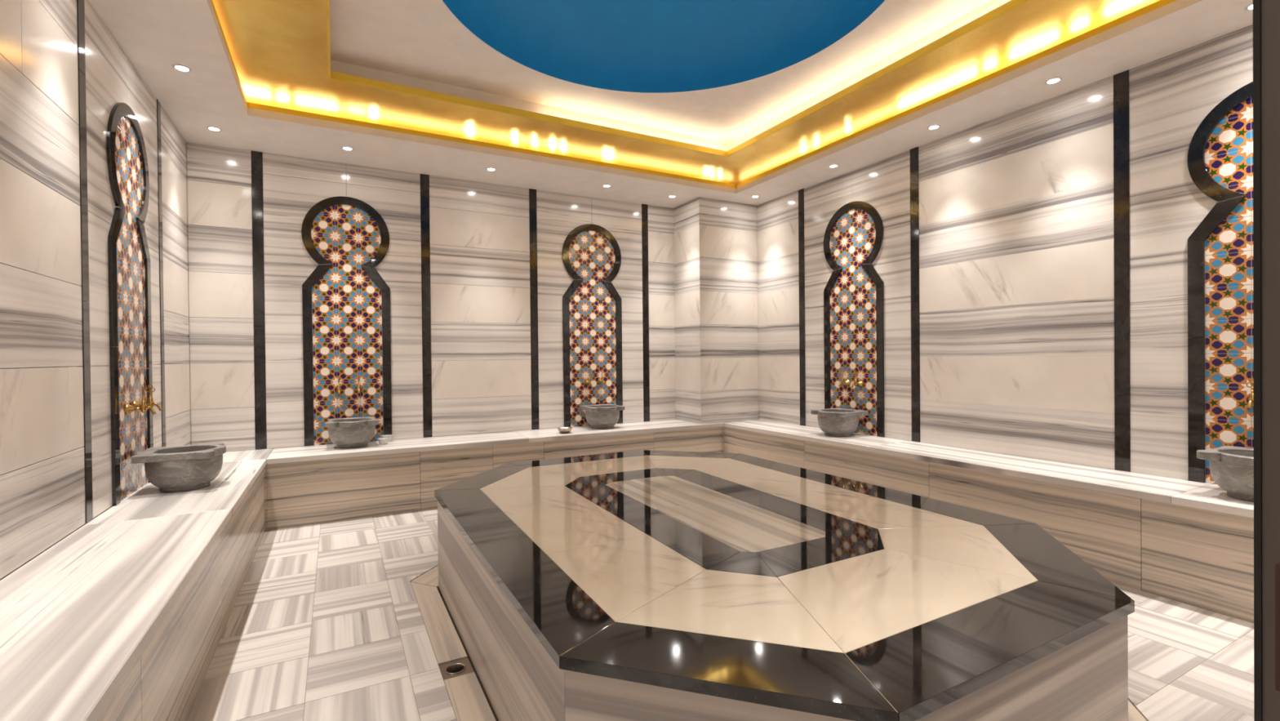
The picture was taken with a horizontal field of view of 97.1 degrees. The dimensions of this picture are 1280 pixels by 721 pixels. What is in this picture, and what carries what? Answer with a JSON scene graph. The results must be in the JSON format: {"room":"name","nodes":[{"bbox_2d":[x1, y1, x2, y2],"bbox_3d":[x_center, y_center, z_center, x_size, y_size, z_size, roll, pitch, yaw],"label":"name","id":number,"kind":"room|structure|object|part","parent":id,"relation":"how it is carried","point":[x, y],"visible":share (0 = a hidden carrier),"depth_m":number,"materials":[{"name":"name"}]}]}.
{"room":"spa","nodes":[
{"label":"spa","id":0,"kind":"room"},
{"bbox_2d":[0,0,191,580],"bbox_3d":[-1.908,-0.350,1.538,0.200,2.950,4.866,-1,0,-28],"label":"wall","id":1,"kind":"structure","parent":0,"point":[42,465],"depth_m":1.99,"materials":[{"name":"beige stone"}]},
{"bbox_2d":[76,0,93,523],"bbox_3d":[-2.148,-0.406,2.174,0.023,2.056,0.064,-1,0,-28],"label":"wall strip","id":2,"kind":"object","parent":1,"relation":"attached to","point":[80,3],"visible":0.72,"depth_m":2.17,"materials":[{"name":"black stone"}]},
{"bbox_2d":[106,102,153,506],"bbox_3d":[-2.393,-0.285,2.663,0.013,1.812,0.574,-1,0,-28],"label":"decorative wall panel","id":3,"kind":"object","parent":1,"relation":"attached to","point":[129,256],"visible":0.99,"depth_m":2.63,"materials":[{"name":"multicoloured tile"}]},
{"bbox_3d":[-2.397,-0.258,2.661,0.003,1.759,0.469,-1,0,-28],"label":"tile panel","id":4,"kind":"part","parent":3,"relation":"part of","materials":[{"name":"multicoloured tile"}]},
{"bbox_2d":[125,385,155,414],"bbox_3d":[-2.309,0.184,2.621,0.104,0.140,0.051,-1,0,-28],"label":"tap","id":5,"kind":"object","parent":3,"relation":"attached to","point":[129,408],"visible":1,"depth_m":2.61,"materials":[{"name":"gold metal"}]},
{"bbox_2d":[140,397,146,413],"bbox_3d":[-2.304,0.207,2.623,0.025,0.072,0.025,-1,0,-28],"label":"tap","id":6,"kind":"object","parent":5,"relation":"on","point":[143,403],"depth_m":2.62,"materials":[{"name":"gold metal"}]},
{"bbox_3d":[-2.304,0.143,2.623,0.038,0.059,0.012,0,1,37],"label":"handle","id":7,"kind":"part","parent":5,"relation":"part of","materials":[{"name":"gold metal"}]},
{"bbox_3d":[-2.281,0.233,2.635,0.043,0.041,0.014,-1,0,-28],"label":"spout","id":8,"kind":"part","parent":5,"relation":"part of","materials":[{"name":"gold metal"}]},
{"bbox_2d":[133,382,163,410],"bbox_3d":[-2.363,0.176,2.720,0.104,0.140,0.051,-1,0,-28],"label":"tap","id":9,"kind":"object","parent":3,"relation":"attached to","point":[150,402],"visible":0.85,"depth_m":2.72,"materials":[{"name":"gold metal"}]},
{"bbox_3d":[-2.358,0.135,2.723,0.038,0.059,0.012,-1,0,-18],"label":"handle","id":10,"kind":"part","parent":9,"relation":"part of","materials":[{"name":"gold metal"}]},
{"bbox_2d":[146,394,154,407],"bbox_3d":[-2.357,0.199,2.723,0.025,0.072,0.025,-1,0,-28],"label":"tap","id":11,"kind":"object","parent":9,"relation":"on","point":[150,402],"depth_m":2.72,"materials":[{"name":"gold metal"}]},
{"bbox_3d":[-2.335,0.225,2.735,0.043,0.041,0.014,-1,0,-28],"label":"spout","id":12,"kind":"part","parent":9,"relation":"part of","materials":[{"name":"gold metal"}]},
{"bbox_2d":[156,98,165,446],"bbox_3d":[-2.666,-0.408,3.136,0.023,2.056,0.064,-1,0,-28],"label":"wall strip","id":13,"kind":"object","parent":1,"relation":"attached to","point":[158,104],"visible":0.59,"depth_m":3.13,"materials":[{"name":"black stone"}]},
{"bbox_2d":[186,142,675,451],"bbox_3d":[-1.071,-0.382,4.867,4.833,2.950,0.200,-1,0,-28],"label":"wall","id":14,"kind":"structure","parent":0,"point":[480,298],"depth_m":4.45,"materials":[{"name":"beige stone"}]},
{"bbox_2d":[251,151,266,449],"bbox_3d":[-2.639,-0.413,3.917,0.064,2.056,0.023,-1,0,-28],"label":"wall strip","id":15,"kind":"object","parent":14,"relation":"attached to","point":[256,157],"visible":1,"depth_m":3.91,"materials":[{"name":"black stone"}]},
{"bbox_2d":[301,196,391,446],"bbox_3d":[-2.151,-0.298,4.164,0.574,1.812,0.013,-1,0,-28],"label":"decorative wall panel","id":16,"kind":"object","parent":14,"relation":"attached to","point":[347,328],"visible":0.99,"depth_m":4.16,"materials":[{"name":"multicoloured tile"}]},
{"bbox_2d":[335,375,342,395],"bbox_3d":[-2.179,0.177,4.095,0.051,0.140,0.104,-1,0,-28],"label":"tap","id":17,"kind":"object","parent":16,"relation":"attached to","point":[339,389],"visible":1,"depth_m":4.08,"materials":[{"name":"gold metal"}]},
{"bbox_2d":[355,374,362,393],"bbox_3d":[-2.067,0.173,4.155,0.051,0.140,0.104,-1,0,-28],"label":"tap","id":18,"kind":"object","parent":16,"relation":"attached to","point":[358,388],"visible":1,"depth_m":4.15,"materials":[{"name":"gold metal"}]},
{"bbox_2d":[420,173,431,437],"bbox_3d":[-1.678,-0.426,4.436,0.064,2.056,0.023,-1,0,-28],"label":"wall strip","id":19,"kind":"object","parent":14,"relation":"attached to","point":[424,179],"visible":1,"depth_m":4.42,"materials":[{"name":"black stone"}]},
{"bbox_2d":[528,188,538,429],"bbox_3d":[-0.911,-0.437,4.849,0.064,2.056,0.023,-1,0,-28],"label":"wall strip","id":20,"kind":"object","parent":14,"relation":"attached to","point":[532,193],"visible":1,"depth_m":4.84,"materials":[{"name":"black stone"}]},
{"bbox_2d":[562,223,622,426],"bbox_3d":[-0.422,-0.321,5.096,0.574,1.812,0.013,-1,0,-28],"label":"tile niche","id":21,"kind":"object","parent":14,"relation":"attached to","point":[592,309],"visible":0.99,"depth_m":5.09,"materials":[{"name":"multicoloured tile"}]},
{"bbox_2d":[584,375,591,386],"bbox_3d":[-0.452,0.156,5.026,0.051,0.140,0.104,-1,0,-28],"label":"tap","id":22,"kind":"object","parent":21,"relation":"attached to","point":[586,381],"visible":1,"depth_m":5.02,"materials":[{"name":"gold metal"}]},
{"bbox_2d":[597,368,604,384],"bbox_3d":[-0.342,0.148,5.085,0.051,0.140,0.104,-1,0,-28],"label":"tap","id":23,"kind":"object","parent":21,"relation":"attached to","point":[599,380],"visible":1,"depth_m":5.08,"materials":[{"name":"gold metal"}]},
{"bbox_2d":[641,204,649,421],"bbox_3d":[0.051,-0.450,5.367,0.064,2.056,0.023,-1,0,-28],"label":"wall strip","id":24,"kind":"object","parent":14,"relation":"attached to","point":[644,206],"visible":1,"depth_m":5.36,"materials":[{"name":"black stone"}]},
{"bbox_2d":[89,0,1253,208],"bbox_3d":[0.044,-1.947,2.758,4.533,0.972,4.666,-1,0,-28],"label":"ceiling","id":25,"kind":"structure","parent":0,"point":[651,101],"depth_m":3.40,"materials":[{"name":"white paint"}]},
{"bbox_2d":[172,63,191,72],"bbox_3d":[-2.253,-1.438,2.781,0.076,0.008,0.076,-1,0,-28],"label":"recessed light","id":26,"kind":"object","parent":25,"relation":"in","point":[179,67],"visible":1,"depth_m":2.78,"materials":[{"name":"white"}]},
{"bbox_2d":[206,126,221,131],"bbox_3d":[-2.646,-1.440,3.513,0.076,0.008,0.076,-1,0,-28],"label":"recessed light","id":27,"kind":"object","parent":25,"relation":"in","point":[211,128],"visible":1,"depth_m":3.51,"materials":[{"name":"white plastic"}]},
{"bbox_2d":[341,146,353,151],"bbox_3d":[-1.998,-1.449,3.862,0.076,0.008,0.076,-1,0,-28],"label":"recessed light","id":28,"kind":"object","parent":25,"relation":"in","point":[345,148],"visible":1,"depth_m":3.85,"materials":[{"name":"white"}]},
{"bbox_2d":[486,167,496,170],"bbox_3d":[-1.136,-1.460,4.315,0.076,0.008,0.076,-1,0,-28],"label":"recessed light","id":29,"kind":"object","parent":25,"relation":"in","point":[487,168],"visible":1,"depth_m":4.31,"materials":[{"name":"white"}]},
{"bbox_2d":[602,184,611,187],"bbox_3d":[-0.281,-1.472,4.764,0.076,0.008,0.076,-1,0,-28],"label":"recessed light","id":30,"kind":"object","parent":25,"relation":"in","point":[603,185],"visible":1,"depth_m":4.76,"materials":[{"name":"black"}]},
{"bbox_2d":[828,164,838,167],"bbox_3d":[1.477,-1.485,4.315,0.076,0.008,0.076,-1,0,-28],"label":"recessed light","id":31,"kind":"object","parent":25,"relation":"in","point":[832,165],"visible":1,"depth_m":4.31,"materials":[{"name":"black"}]},
{"bbox_2d":[927,124,940,129],"bbox_3d":[1.868,-1.484,3.594,0.076,0.008,0.076,-1,0,-28],"label":"recessed light","id":32,"kind":"object","parent":25,"relation":"in","point":[932,126],"visible":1,"depth_m":3.59,"materials":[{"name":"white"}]},
{"bbox_2d":[1044,76,1062,84],"bbox_3d":[2.191,-1.483,2.995,0.076,0.008,0.076,-1,0,-28],"label":"recessed light","id":33,"kind":"object","parent":25,"relation":"in","point":[1054,80],"visible":1,"depth_m":2.99,"materials":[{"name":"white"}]},
{"bbox_2d":[1244,2,1253,10],"bbox_3d":[2.573,-1.482,2.355,0.076,0.008,0.076,-1,0,-28],"label":"recessed light","id":34,"kind":"object","parent":25,"relation":"in","point":[1249,7],"visible":0.34,"depth_m":2.37,"materials":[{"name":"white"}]},
{"bbox_2d":[673,196,758,423],"bbox_3d":[0.767,-0.529,5.523,0.770,2.300,0.488,-1,0,-28],"label":"column","id":35,"kind":"structure","parent":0,"point":[716,246],"depth_m":5.29,"materials":[{"name":"beige stone"}]},
{"bbox_2d":[186,507,1253,720],"bbox_3d":[0.175,1.092,2.592,4.433,0.090,4.993,-1,0,-28],"label":"floor","id":36,"kind":"structure","parent":0,"point":[325,622],"depth_m":2.09,"materials":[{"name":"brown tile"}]},
{"bbox_2d":[0,448,273,720],"bbox_3d":[-1.679,0.856,1.836,0.458,0.470,4.564,-1,0,-28],"label":"bench","id":37,"kind":"object","parent":36,"relation":"on","point":[125,617],"visible":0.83,"depth_m":1.58,"materials":[{"name":"beige striped marble"}]},
{"bbox_2d":[131,442,226,492],"bbox_3d":[-2.217,0.525,2.754,0.327,0.188,0.332,-1,0,-28],"label":"basin","id":38,"kind":"object","parent":37,"relation":"on","point":[173,468],"visible":1,"depth_m":2.65,"materials":[{"name":"grey stone"}]},
{"bbox_3d":[-2.216,0.529,2.754,0.298,0.143,0.298,-1,0,-28],"label":"bowl","id":39,"kind":"part","parent":38,"relation":"part of","materials":[{"name":"grey stone"}]},
{"bbox_2d":[266,419,723,529],"bbox_3d":[-0.895,0.829,4.582,3.528,0.470,0.473,-1,0,-28],"label":"bench","id":40,"kind":"object","parent":36,"relation":"on","point":[307,485],"visible":0.7,"depth_m":3.97,"materials":[{"name":"beige striped marble"}]},
{"bbox_2d":[324,416,378,448],"bbox_3d":[-2.043,0.514,4.014,0.332,0.188,0.327,-1,0,-28],"label":"basin","id":41,"kind":"object","parent":40,"relation":"on","point":[353,432],"visible":1,"depth_m":3.90,"materials":[{"name":"grey stone"}]},
{"bbox_3d":[-2.042,0.519,4.013,0.298,0.143,0.298,-1,0,-28],"label":"bowl","id":42,"kind":"part","parent":41,"relation":"part of","materials":[{"name":"grey stone"}]},
{"bbox_2d":[377,437,389,444],"bbox_3d":[-1.864,0.586,4.105,0.076,0.040,0.076,-1,0,-28],"label":"plastic tub","id":43,"kind":"object","parent":40,"relation":"on","point":[382,440],"visible":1,"depth_m":4.08,"materials":[{"name":"white plastic"}]},
{"bbox_2d":[380,434,393,441],"bbox_3d":[-1.888,0.582,4.220,0.089,0.046,0.089,-1,0,-28],"label":"plastic tub","id":44,"kind":"object","parent":40,"relation":"on","point":[390,436],"visible":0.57,"depth_m":4.21,"materials":[{"name":"white plastic"}]},
{"bbox_2d":[557,426,572,433],"bbox_3d":[-0.612,0.570,4.607,0.124,0.040,0.124,-1,0,-28],"label":"metal bowl","id":45,"kind":"object","parent":40,"relation":"on","point":[562,429],"visible":1,"depth_m":4.57,"materials":[{"name":"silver metal"}]},
{"bbox_2d":[579,404,625,428],"bbox_3d":[-0.328,0.491,4.938,0.332,0.188,0.327,-1,0,-28],"label":"basin","id":46,"kind":"object","parent":40,"relation":"on","point":[598,415],"visible":1,"depth_m":4.83,"materials":[{"name":"grey stone"}]},
{"bbox_3d":[-0.327,0.495,4.937,0.298,0.143,0.298,-1,0,-28],"label":"bowl","id":47,"kind":"part","parent":46,"relation":"part of","materials":[{"name":"grey stone"}]},
{"bbox_2d":[410,565,1146,720],"bbox_3d":[0.270,1.075,2.378,2.096,0.047,2.953,-1,0,-28],"label":"gutter","id":48,"kind":"object","parent":36,"relation":"on","point":[468,701],"visible":0.23,"depth_m":2.07,"materials":[{"name":"stone"}]},
{"bbox_2d":[438,657,474,680],"bbox_3d":[-0.637,1.087,1.958,0.103,0.046,0.109,-1,0,-28],"label":"floor drain","id":49,"kind":"object","parent":48,"relation":"in","point":[462,666],"visible":0.74,"depth_m":1.97,"materials":[{"name":"metal"}]},
{"bbox_2d":[434,449,1134,720],"bbox_3d":[0.241,0.828,2.362,1.843,0.460,2.639,-1,0,-28],"label":"platform","id":50,"kind":"object","parent":36,"relation":"on","point":[639,584],"visible":1,"depth_m":1.47,"materials":[{"name":"stone"}]},
{"bbox_3d":[-0.543,0.850,1.921,0.020,0.429,1.668,-1,0,-28],"label":"panel","id":51,"kind":"part","parent":50,"relation":"part of","materials":[{"name":"stone"}]},
{"bbox_3d":[0.148,0.849,1.094,0.632,0.429,0.020,0,0,18],"label":"panel","id":52,"kind":"part","parent":50,"relation":"part of","materials":[{"name":"stone"}]},
{"bbox_3d":[0.828,0.842,1.208,0.880,0.429,0.020,-1,0,-29],"label":"panel","id":53,"kind":"part","parent":50,"relation":"part of","materials":[{"name":"stone"}]},
{"bbox_2d":[721,419,1253,622],"bbox_3d":[1.929,0.809,3.531,0.446,0.470,4.126,-1,0,-28],"label":"bench","id":54,"kind":"object","parent":36,"relation":"on","point":[1184,541],"visible":0.81,"depth_m":2.73,"materials":[{"name":"striped marble"},{"name":"cream grout"}]},
{"bbox_2d":[810,408,868,436],"bbox_3d":[1.520,0.477,4.340,0.327,0.188,0.332,-1,0,-28],"label":"basin","id":55,"kind":"object","parent":54,"relation":"on","point":[836,422],"visible":1,"depth_m":4.23,"materials":[{"name":"grey stone"}]},
{"bbox_3d":[1.519,0.482,4.339,0.298,0.143,0.298,-1,0,-28],"label":"bowl","id":56,"kind":"part","parent":55,"relation":"part of","materials":[{"name":"grey stone"}]},
{"bbox_2d":[1196,445,1253,502],"bbox_3d":[2.584,0.481,2.355,0.327,0.188,0.332,-1,0,-28],"label":"basin","id":57,"kind":"object","parent":54,"relation":"on","point":[1231,467],"visible":0.65,"depth_m":2.34,"materials":[{"name":"grey stone"}]},
{"bbox_3d":[2.583,0.486,2.354,0.298,0.143,0.298,-1,0,-28],"label":"bowl","id":58,"kind":"part","parent":57,"relation":"part of","materials":[{"name":"grey stone"}]},
{"bbox_2d":[756,24,1253,484],"bbox_3d":[2.170,-0.405,3.736,0.200,2.950,4.866,-1,0,-28],"label":"wall","id":59,"kind":"structure","parent":0,"point":[1016,251],"depth_m":3.30,"materials":[{"name":"beige stone"}]},
{"bbox_2d":[798,188,805,426],"bbox_3d":[1.421,-0.460,4.932,0.023,2.058,0.066,-1,0,-28],"label":"wall strip","id":60,"kind":"object","parent":59,"relation":"attached to","point":[801,193],"visible":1,"depth_m":4.92,"materials":[{"name":"black stone"}]},
{"bbox_2d":[823,200,884,437],"bbox_3d":[1.667,-0.336,4.445,0.013,1.812,0.574,-1,0,-28],"label":"tile niche","id":61,"kind":"object","parent":59,"relation":"attached to","point":[854,296],"visible":1,"depth_m":4.42,"materials":[{"name":"multicoloured tile"}]},
{"bbox_2d":[838,368,850,386],"bbox_3d":[1.607,0.136,4.468,0.104,0.140,0.051,-1,0,-28],"label":"tap","id":62,"kind":"object","parent":61,"relation":"attached to","point":[847,382],"visible":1,"depth_m":4.46,"materials":[{"name":"gold metal"}]},
{"bbox_2d":[851,369,863,387],"bbox_3d":[1.666,0.141,4.358,0.104,0.140,0.051,-1,0,-28],"label":"tap","id":63,"kind":"object","parent":61,"relation":"attached to","point":[860,383],"visible":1,"depth_m":4.35,"materials":[{"name":"gold metal"}]},
{"bbox_2d":[853,377,857,386],"bbox_3d":[1.661,0.165,4.355,0.025,0.072,0.025,-1,0,-28],"label":"tap","id":64,"kind":"object","parent":63,"relation":"on","point":[855,380],"depth_m":4.35,"materials":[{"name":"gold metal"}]},
{"bbox_2d":[910,146,919,442],"bbox_3d":[1.939,-0.458,3.970,0.023,2.058,0.066,-1,0,-28],"label":"wall strip","id":65,"kind":"object","parent":59,"relation":"attached to","point":[914,186],"visible":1,"depth_m":3.96,"materials":[{"name":"black stone"}]},
{"bbox_2d":[1113,69,1130,471],"bbox_3d":[2.501,-0.456,2.928,0.023,2.058,0.066,-1,0,-28],"label":"wall strip","id":66,"kind":"object","parent":59,"relation":"attached to","point":[1121,80],"visible":1,"depth_m":2.92,"materials":[{"name":"black stone"}]},
{"bbox_2d":[1186,81,1253,484],"bbox_3d":[2.747,-0.333,2.441,0.013,1.812,0.574,-1,0,-28],"label":"decorative wall panel","id":67,"kind":"object","parent":59,"relation":"attached to","point":[1220,363],"visible":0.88,"depth_m":2.59,"materials":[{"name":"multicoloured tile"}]},
{"bbox_2d":[1246,377,1253,408],"bbox_3d":[2.682,0.142,2.474,0.104,0.140,0.051,-1,0,-28],"label":"tap","id":68,"kind":"object","parent":67,"relation":"attached to","point":[1251,399],"visible":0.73,"depth_m":2.47,"materials":[{"name":"gold metal"}]},
{"bbox_3d":[2.655,0.192,2.459,0.043,0.041,0.014,-1,0,-28],"label":"spout","id":69,"kind":"part","parent":68,"relation":"part of","materials":[{"name":"gold metal"}]},
{"bbox_3d":[2.676,0.102,2.471,0.012,0.059,0.038,-1,0,-28],"label":"handle","id":70,"kind":"part","parent":68,"relation":"part of","materials":[{"name":"gold metal"}]},
{"bbox_3d":[1.185,-0.374,0.680,4.633,2.950,0.180,-1,0,-28],"label":"wall","id":71,"kind":"structure","parent":0,"visible":0},
{"bbox_2d":[1253,0,1279,720],"bbox_3d":[-0.068,-0.022,0.000,1.220,2.180,0.190,-1,0,-28],"label":"door","id":72,"kind":"structure","parent":71,"relation":"in","point":[1266,13],"depth_m":0.34,"materials":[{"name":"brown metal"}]},
{"bbox_3d":[0.396,0.161,0.324,0.004,0.076,0.044,-1,0,-28],"label":"strike plate","id":73,"kind":"part","parent":72,"relation":"part of","materials":[{"name":"black metal"}]}
]}

